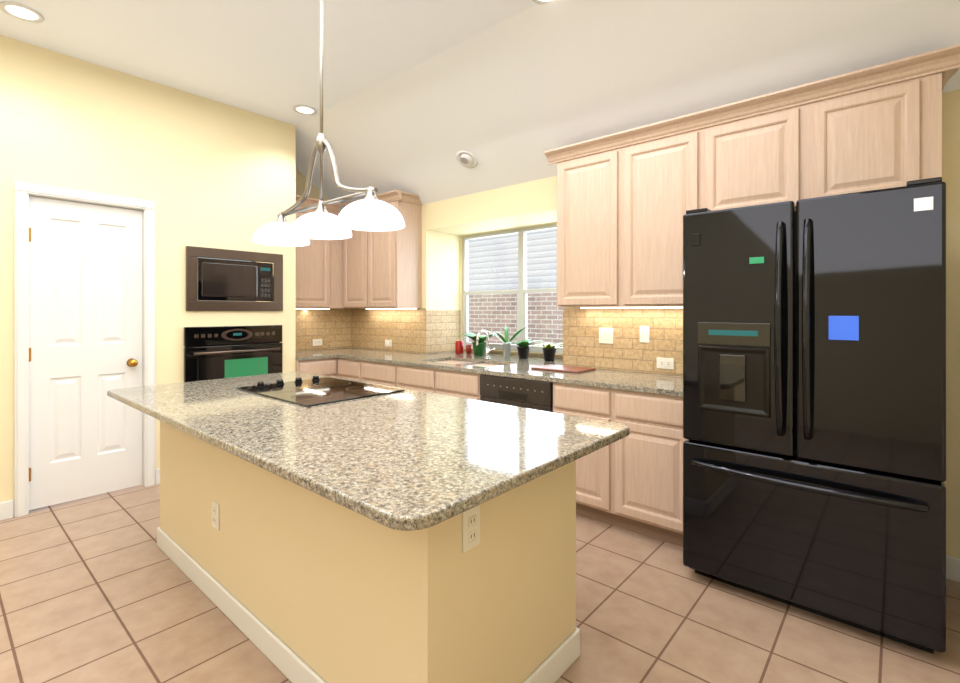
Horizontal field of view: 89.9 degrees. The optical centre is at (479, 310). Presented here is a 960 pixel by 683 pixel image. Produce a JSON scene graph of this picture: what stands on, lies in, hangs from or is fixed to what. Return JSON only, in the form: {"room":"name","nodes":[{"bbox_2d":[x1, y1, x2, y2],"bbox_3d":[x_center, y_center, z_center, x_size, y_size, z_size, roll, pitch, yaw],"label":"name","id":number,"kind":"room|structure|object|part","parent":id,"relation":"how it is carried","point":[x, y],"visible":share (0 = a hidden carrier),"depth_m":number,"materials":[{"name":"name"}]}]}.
{"room":"kitchen","nodes":[
{"label":"kitchen","id":0,"kind":"room"},
{"bbox_2d":[0,35,295,501],"bbox_3d":[-3.384,-0.215,3.279,0.730,3.110,4.110,0,0,41],"label":"wall","id":1,"kind":"structure","parent":0,"point":[199,171],"depth_m":3.73,"materials":[{"name":"beige paint"}]},
{"bbox_2d":[0,469,159,520],"bbox_3d":[-3.070,1.282,3.071,0.015,0.115,4.008,0,0,41],"label":"baseboard","id":2,"kind":"structure","parent":1,"relation":"attached to","point":[6,509],"depth_m":3.10,"materials":[{"name":"white wood"}]},
{"bbox_2d":[14,181,154,516],"bbox_3d":[-2.796,0.249,3.444,0.141,2.182,0.784,0,0,41],"label":"pantry door","id":3,"kind":"structure","parent":1,"relation":"in","point":[84,302],"depth_m":3.41,"materials":[{"name":"white wood"}]},
{"bbox_2d":[184,325,281,381],"bbox_3d":[-2.292,0.500,4.324,0.647,0.740,0.810,0,0,41],"label":"wall oven","id":4,"kind":"object","parent":1,"relation":"attached to","point":[216,352],"visible":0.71,"depth_m":4.11,"materials":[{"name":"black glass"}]},
{"bbox_2d":[186,246,282,310],"bbox_3d":[-2.236,-0.263,4.293,0.372,0.525,0.805,0,0,41],"label":"microwave","id":5,"kind":"object","parent":1,"relation":"attached to","point":[217,282],"visible":0.92,"depth_m":4.15,"materials":[{"name":"grey metal"}]},
{"bbox_2d":[296,195,331,308],"bbox_3d":[-1.925,-0.601,5.100,0.337,1.142,0.547,0,0,41],"label":"upper cabinet","id":6,"kind":"object","parent":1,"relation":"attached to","point":[314,260],"depth_m":5.05,"materials":[{"name":"brown wood"}]},
{"bbox_2d":[296,309,351,350],"bbox_3d":[-1.895,0.205,5.386,0.011,0.466,1.020,0,0,41],"label":"backsplash","id":7,"kind":"structure","parent":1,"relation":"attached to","point":[333,326],"depth_m":5.51,"materials":[{"name":"tile"}]},
{"bbox_2d":[313,339,321,345],"bbox_3d":[-1.837,0.355,5.439,0.008,0.075,0.118,0,0,41],"label":"outlet","id":8,"kind":"object","parent":7,"relation":"attached to","point":[317,342],"visible":1,"depth_m":5.44,"materials":[{"name":"white plastic"}]},
{"bbox_2d":[0,0,536,125],"bbox_3d":[-1.552,-1.820,1.621,5.870,0.100,4.210,0,0,41],"label":"ceiling","id":9,"kind":"structure","parent":0,"point":[261,57],"depth_m":3.14,"materials":[{"name":"white paint"}]},
{"bbox_2d":[0,2,43,22],"bbox_3d":[-2.708,-1.764,2.844,0.196,0.010,0.196,0,0,41],"label":"recessed light","id":10,"kind":"object","parent":9,"relation":"in","point":[21,12],"visible":1,"depth_m":2.84,"materials":[{"name":"white"}]},
{"bbox_2d":[293,105,316,114],"bbox_3d":[-1.536,-1.764,4.224,0.196,0.010,0.196,0,0,41],"label":"recessed light","id":11,"kind":"object","parent":9,"relation":"in","point":[305,109],"visible":0.98,"depth_m":4.21,"materials":[{"name":"white"}]},
{"bbox_2d":[252,0,404,246],"bbox_3d":[-0.706,-1.053,2.144,0.996,1.432,0.266,0,0,41],"label":"pendant light","id":12,"kind":"object","parent":9,"relation":"hanging from","point":[370,211],"visible":1,"depth_m":2.08,"materials":[{"name":"white glass"}]},
{"bbox_3d":[-0.706,-1.097,2.144,0.798,1.344,0.130,0,0,41],"label":"frame","id":13,"kind":"part","parent":12,"relation":"part of","materials":[{"name":"silver metal"}]},
{"bbox_2d":[532,0,548,3],"bbox_3d":[0.373,-1.764,2.670,0.196,0.010,0.196,0,0,41],"label":"recessed light","id":14,"kind":"object","parent":9,"relation":"in","point":[540,1],"visible":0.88,"depth_m":2.74,"materials":[{"name":"white"}]},
{"bbox_2d":[296,169,351,375],"bbox_3d":[-1.922,-0.215,5.441,0.100,3.110,1.270,0,0,41],"label":"wall","id":15,"kind":"structure","parent":0,"point":[301,179],"depth_m":5.34,"materials":[{"name":"beige paint"}]},
{"bbox_2d":[0,484,959,682],"bbox_3d":[-1.142,1.390,2.093,6.070,0.100,5.660,0,0,41],"label":"floor","id":16,"kind":"structure","parent":0,"point":[101,588],"depth_m":2.07,"materials":[{"name":"tile"}]},
{"bbox_2d":[296,356,335,376],"bbox_3d":[-1.835,0.907,4.944,0.676,0.867,0.430,0,0,41],"label":"base cabinet","id":17,"kind":"object","parent":16,"relation":"on","point":[323,365],"depth_m":4.73,"materials":[{"name":"brown wood"}]},
{"bbox_2d":[157,423,579,682],"bbox_3d":[-0.729,0.906,2.309,2.268,0.868,0.808,0,0,41],"label":"kitchen island","id":18,"kind":"object","parent":16,"relation":"on","point":[329,550],"depth_m":1.64,"materials":[{"name":"beige paint"}]},
{"bbox_2d":[212,501,218,529],"bbox_3d":[-1.218,0.940,2.212,0.075,0.118,0.008,0,0,41],"label":"outlet","id":19,"kind":"object","parent":18,"relation":"attached to","point":[215,515],"visible":1,"depth_m":2.20,"materials":[{"name":"white plastic"}]},
{"bbox_2d":[107,371,629,538],"bbox_3d":[-0.744,0.456,2.266,2.565,0.032,1.135,0,0,41],"label":"island countertop","id":20,"kind":"structure","parent":18,"relation":"on","point":[409,462],"depth_m":1.65,"materials":[{"name":"beige stone"}]},
{"bbox_2d":[236,375,404,406],"bbox_3d":[-0.892,0.421,2.670,0.770,0.035,0.580,0,0,41],"label":"cooktop","id":21,"kind":"object","parent":20,"relation":"in","point":[316,390],"visible":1,"depth_m":2.61,"materials":[{"name":"black glass"}]},
{"bbox_2d":[462,505,479,552],"bbox_3d":[-0.024,0.635,1.405,0.008,0.118,0.075,0,0,41],"label":"outlet","id":22,"kind":"object","parent":18,"relation":"attached to","point":[471,528],"visible":0.9,"depth_m":1.40,"materials":[{"name":"white plastic"}]},
{"bbox_2d":[336,352,407,380],"bbox_3d":[-1.099,0.907,4.985,0.419,0.867,0.632,0,0,41],"label":"base cabinet","id":23,"kind":"object","parent":16,"relation":"on","point":[348,366],"depth_m":4.76,"materials":[{"name":"brown wood"}]},
{"bbox_2d":[296,352,335,359],"bbox_3d":[-1.839,0.456,4.933,0.684,0.032,0.407,0,0,41],"label":"countertop","id":24,"kind":"structure","parent":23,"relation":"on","point":[299,355],"depth_m":4.86,"materials":[{"name":"beige stone"}]},
{"bbox_2d":[360,356,443,386],"bbox_3d":[-0.739,0.907,4.672,0.535,0.867,0.632,0,0,41],"label":"base cabinet","id":25,"kind":"object","parent":16,"relation":"on","point":[381,370],"depth_m":4.45,"materials":[{"name":"brown wood"}]},
{"bbox_2d":[396,364,431,392],"bbox_3d":[-0.353,0.907,4.336,0.488,0.867,0.632,0,0,41],"label":"base cabinet","id":26,"kind":"object","parent":16,"relation":"on","point":[408,376],"depth_m":4.10,"materials":[{"name":"brown wood"}]},
{"bbox_2d":[432,364,531,400],"bbox_3d":[0.015,0.907,4.016,0.488,0.867,0.632,0,0,41],"label":"base cabinet","id":27,"kind":"object","parent":16,"relation":"on","point":[445,381],"depth_m":3.74,"materials":[{"name":"brown wood"}]},
{"bbox_2d":[480,374,552,411],"bbox_3d":[0.423,0.908,3.627,0.630,0.864,0.585,0,0,41],"label":"dishwasher","id":28,"kind":"object","parent":16,"relation":"on","point":[529,394],"visible":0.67,"depth_m":3.38,"materials":[{"name":"grey metal"}]},
{"bbox_2d":[548,380,611,524],"bbox_3d":[0.843,0.907,3.296,0.431,0.867,0.632,0,0,41],"label":"base cabinet","id":29,"kind":"object","parent":16,"relation":"on","point":[593,401],"depth_m":3.02,"materials":[{"name":"brown wood"}]},
{"bbox_2d":[612,388,686,546],"bbox_3d":[1.186,0.907,2.999,0.476,0.867,0.632,0,0,41],"label":"base cabinet","id":30,"kind":"object","parent":16,"relation":"on","point":[633,481],"depth_m":2.78,"materials":[{"name":"brown wood"}]},
{"bbox_2d":[312,350,682,395],"bbox_3d":[-0.196,0.456,4.196,4.132,0.032,0.637,0,0,41],"label":"countertop","id":31,"kind":"structure","parent":30,"relation":"on","point":[647,382],"depth_m":3.23,"materials":[{"name":"beige stone"}]},
{"bbox_2d":[455,341,462,353],"bbox_3d":[-0.214,0.374,4.982,0.084,0.129,0.084,0,0,41],"label":"canister","id":32,"kind":"object","parent":31,"relation":"on","point":[458,347],"visible":1,"depth_m":4.95,"materials":[{"name":"red"}]},
{"bbox_2d":[466,345,471,353],"bbox_3d":[-0.112,0.395,4.947,0.068,0.089,0.068,0,0,41],"label":"cup","id":33,"kind":"object","parent":31,"relation":"on","point":[468,349],"visible":1,"depth_m":4.92,"materials":[{"name":"red glass"}]},
{"bbox_2d":[454,332,501,355],"bbox_3d":[0.015,0.328,4.795,0.572,0.222,0.547,0,0,41],"label":"plant","id":34,"kind":"object","parent":31,"relation":"on","point":[479,349],"visible":0.79,"depth_m":4.74,"materials":[{"name":"green plant"}]},
{"bbox_2d":[440,356,515,367],"bbox_3d":[-0.113,0.562,4.192,0.844,0.220,0.444,0,0,41],"label":"sink","id":35,"kind":"object","parent":31,"relation":"in","point":[447,359],"depth_m":4.28,"materials":[{"name":"silver metal"}]},
{"bbox_2d":[476,330,494,358],"bbox_3d":[0.050,0.306,4.334,0.115,0.265,0.179,0,0,41],"label":"faucet","id":36,"kind":"object","parent":31,"relation":"on","point":[487,342],"visible":1,"depth_m":4.38,"materials":[{"name":"silver metal"}]},
{"bbox_2d":[483,326,525,356],"bbox_3d":[0.288,0.288,4.554,0.537,0.303,0.449,0,0,41],"label":"plant","id":37,"kind":"object","parent":31,"relation":"on","point":[507,348],"visible":1,"depth_m":4.54,"materials":[{"name":"green plant"}]},
{"bbox_2d":[507,339,543,358],"bbox_3d":[0.426,0.355,4.425,0.365,0.168,0.397,0,0,41],"label":"plant","id":38,"kind":"object","parent":31,"relation":"on","point":[523,347],"visible":1,"depth_m":4.39,"materials":[{"name":"green plant"}]},
{"bbox_2d":[533,343,562,360],"bbox_3d":[0.602,0.361,4.246,0.328,0.156,0.371,0,0,41],"label":"plant","id":39,"kind":"object","parent":31,"relation":"on","point":[549,350],"visible":0.94,"depth_m":4.21,"materials":[{"name":"green plant"}]},
{"bbox_2d":[531,364,595,372],"bbox_3d":[0.623,0.432,3.612,0.400,0.014,0.270,0,0,41],"label":"cutting board","id":40,"kind":"object","parent":31,"relation":"on","point":[564,368],"visible":0.98,"depth_m":3.56,"materials":[{"name":"brown wood"}]},
{"bbox_2d":[683,177,945,653],"bbox_3d":[1.621,0.417,2.382,0.950,1.845,0.937,0,0,41],"label":"refrigerator","id":41,"kind":"object","parent":16,"relation":"on","point":[814,402],"visible":1,"depth_m":2.02,"materials":[{"name":"black metal"}]},
{"bbox_2d":[435,212,562,358],"bbox_3d":[0.301,-0.175,4.667,1.830,1.510,0.480,0,0,41],"label":"wall","id":42,"kind":"structure","parent":0,"point":[448,269],"depth_m":5.11,"materials":[{"name":"beige paint"}]},
{"bbox_2d":[463,348,559,357],"bbox_3d":[0.389,0.215,4.769,1.628,0.446,0.009,0,0,41],"label":"backsplash","id":43,"kind":"structure","parent":42,"relation":"attached to","point":[464,349],"depth_m":4.80,"materials":[{"name":"tile"}]},
{"bbox_2d":[463,224,563,353],"bbox_3d":[0.424,-0.208,4.809,1.586,1.223,0.064,0,0,41],"label":"window","id":44,"kind":"structure","parent":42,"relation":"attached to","point":[522,291],"depth_m":4.81,"materials":[{"name":"grey plastic"}]},
{"bbox_2d":[296,0,959,209],"bbox_3d":[0.216,-1.444,3.655,5.870,0.853,1.180,0,0,41],"label":"ceiling","id":45,"kind":"structure","parent":0,"point":[508,102],"depth_m":3.04,"materials":[{"name":"white paint"}]},
{"bbox_2d":[456,150,476,167],"bbox_3d":[-0.113,-1.299,4.123,0.196,0.109,0.166,0,0,41],"label":"recessed light","id":46,"kind":"object","parent":45,"relation":"in","point":[466,160],"visible":1,"depth_m":4.10,"materials":[{"name":"white"}]},
{"bbox_2d":[353,89,959,557],"bbox_3d":[0.557,-0.035,4.047,5.670,2.750,0.120,0,0,41],"label":"wall","id":47,"kind":"structure","parent":0,"point":[517,201],"depth_m":2.42,"materials":[{"name":"beige paint"}]},
{"bbox_2d":[344,198,367,308],"bbox_3d":[-1.241,-0.601,5.304,0.464,1.142,0.337,0,0,41],"label":"upper cabinet","id":48,"kind":"object","parent":47,"relation":"attached to","point":[356,247],"depth_m":5.15,"materials":[{"name":"brown wood"}]},
{"bbox_2d":[352,308,427,353],"bbox_3d":[-1.048,0.205,5.356,1.329,0.466,0.009,0,0,41],"label":"backsplash","id":49,"kind":"structure","parent":47,"relation":"attached to","point":[421,330],"depth_m":5.27,"materials":[{"name":"tile"}]},
{"bbox_2d":[385,340,391,346],"bbox_3d":[-1.013,0.355,5.313,0.118,0.075,0.008,0,0,41],"label":"electrical outlet","id":50,"kind":"object","parent":49,"relation":"attached to","point":[388,343],"visible":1,"depth_m":5.30,"materials":[{"name":"white plastic"}]},
{"bbox_2d":[368,190,421,308],"bbox_3d":[-0.891,-0.601,4.999,0.464,1.142,0.337,0,0,41],"label":"upper cabinet","id":51,"kind":"object","parent":47,"relation":"attached to","point":[372,269],"depth_m":4.85,"materials":[{"name":"brown wood"}]},
{"bbox_2d":[428,310,459,353],"bbox_3d":[-0.387,0.205,5.108,0.011,0.466,0.480,0,0,41],"label":"backsplash","id":52,"kind":"structure","parent":47,"relation":"attached to","point":[442,324],"depth_m":5.10,"materials":[{"name":"tile"}]},
{"bbox_2d":[552,132,619,307],"bbox_3d":[0.851,-0.601,3.485,0.503,1.142,0.338,0,0,41],"label":"upper cabinet","id":53,"kind":"object","parent":47,"relation":"attached to","point":[588,172],"depth_m":3.34,"materials":[{"name":"brown wood"}]},
{"bbox_2d":[560,307,682,375],"bbox_3d":[1.117,0.205,3.473,1.190,0.466,0.009,0,0,41],"label":"backsplash","id":54,"kind":"structure","parent":47,"relation":"attached to","point":[582,347],"depth_m":3.52,"materials":[{"name":"tile"}]},
{"bbox_2d":[599,328,612,343],"bbox_3d":[0.945,0.185,3.610,0.115,0.118,0.010,0,0,41],"label":"double light switch","id":55,"kind":"object","parent":54,"relation":"attached to","point":[606,335],"visible":1,"depth_m":3.61,"materials":[{"name":"white plastic"}]},
{"bbox_2d":[640,326,648,342],"bbox_3d":[1.167,0.165,3.416,0.070,0.118,0.010,0,0,41],"label":"light switch","id":56,"kind":"object","parent":54,"relation":"attached to","point":[644,334],"visible":1,"depth_m":3.41,"materials":[{"name":"white plastic"}]},
{"bbox_2d":[657,357,673,368],"bbox_3d":[1.278,0.362,3.322,0.118,0.075,0.008,0,0,41],"label":"electrical outlet","id":57,"kind":"object","parent":54,"relation":"attached to","point":[665,363],"visible":1,"depth_m":3.32,"materials":[{"name":"white plastic"}]},
{"bbox_2d":[620,112,703,307],"bbox_3d":[1.233,-0.601,3.153,0.507,1.142,0.338,0,0,41],"label":"upper cabinet","id":58,"kind":"object","parent":47,"relation":"attached to","point":[627,199],"depth_m":3.03,"materials":[{"name":"brown wood"}]},
{"bbox_2d":[704,84,807,210],"bbox_3d":[1.620,-0.856,2.816,0.521,0.632,0.338,0,0,41],"label":"upper cabinet","id":59,"kind":"object","parent":47,"relation":"attached to","point":[756,148],"depth_m":2.66,"materials":[{"name":"brown wood"}]},
{"bbox_2d":[808,48,947,197],"bbox_3d":[2.011,-0.856,2.476,0.515,0.632,0.338,0,0,41],"label":"upper cabinet","id":60,"kind":"object","parent":47,"relation":"attached to","point":[877,127],"depth_m":2.33,"materials":[{"name":"brown wood"}]},
{"bbox_3d":[0.966,-0.215,0.273,0.100,3.110,5.280,0,0,41],"label":"wall","id":61,"kind":"structure","parent":0,"visible":0},
{"bbox_2d":[946,555,959,581],"bbox_3d":[0.793,1.282,0.410,0.339,0.115,5.059,0,0,41],"label":"baseboard","id":62,"kind":"structure","parent":61,"relation":"attached to","point":[953,568],"depth_m":2.39,"materials":[{"name":"white"}]},
{"label":"outside","id":63,"kind":"structure","parent":0,"visible":0},
{"bbox_2d":[468,228,556,290],"bbox_3d":[1.331,-1.991,7.628,10.000,3.338,0.100,0,0,41],"label":"siding","id":64,"kind":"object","parent":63,"point":[497,260],"depth_m":8.28,"materials":[{"name":"grey"}]},
{"bbox_2d":[469,293,564,346],"bbox_3d":[1.344,0.760,7.643,10.000,2.160,0.100,0,0,41],"label":"brick wall","id":65,"kind":"structure","parent":63,"point":[511,303],"depth_m":8.25,"materials":[{"name":"brown brick"}]}
]}

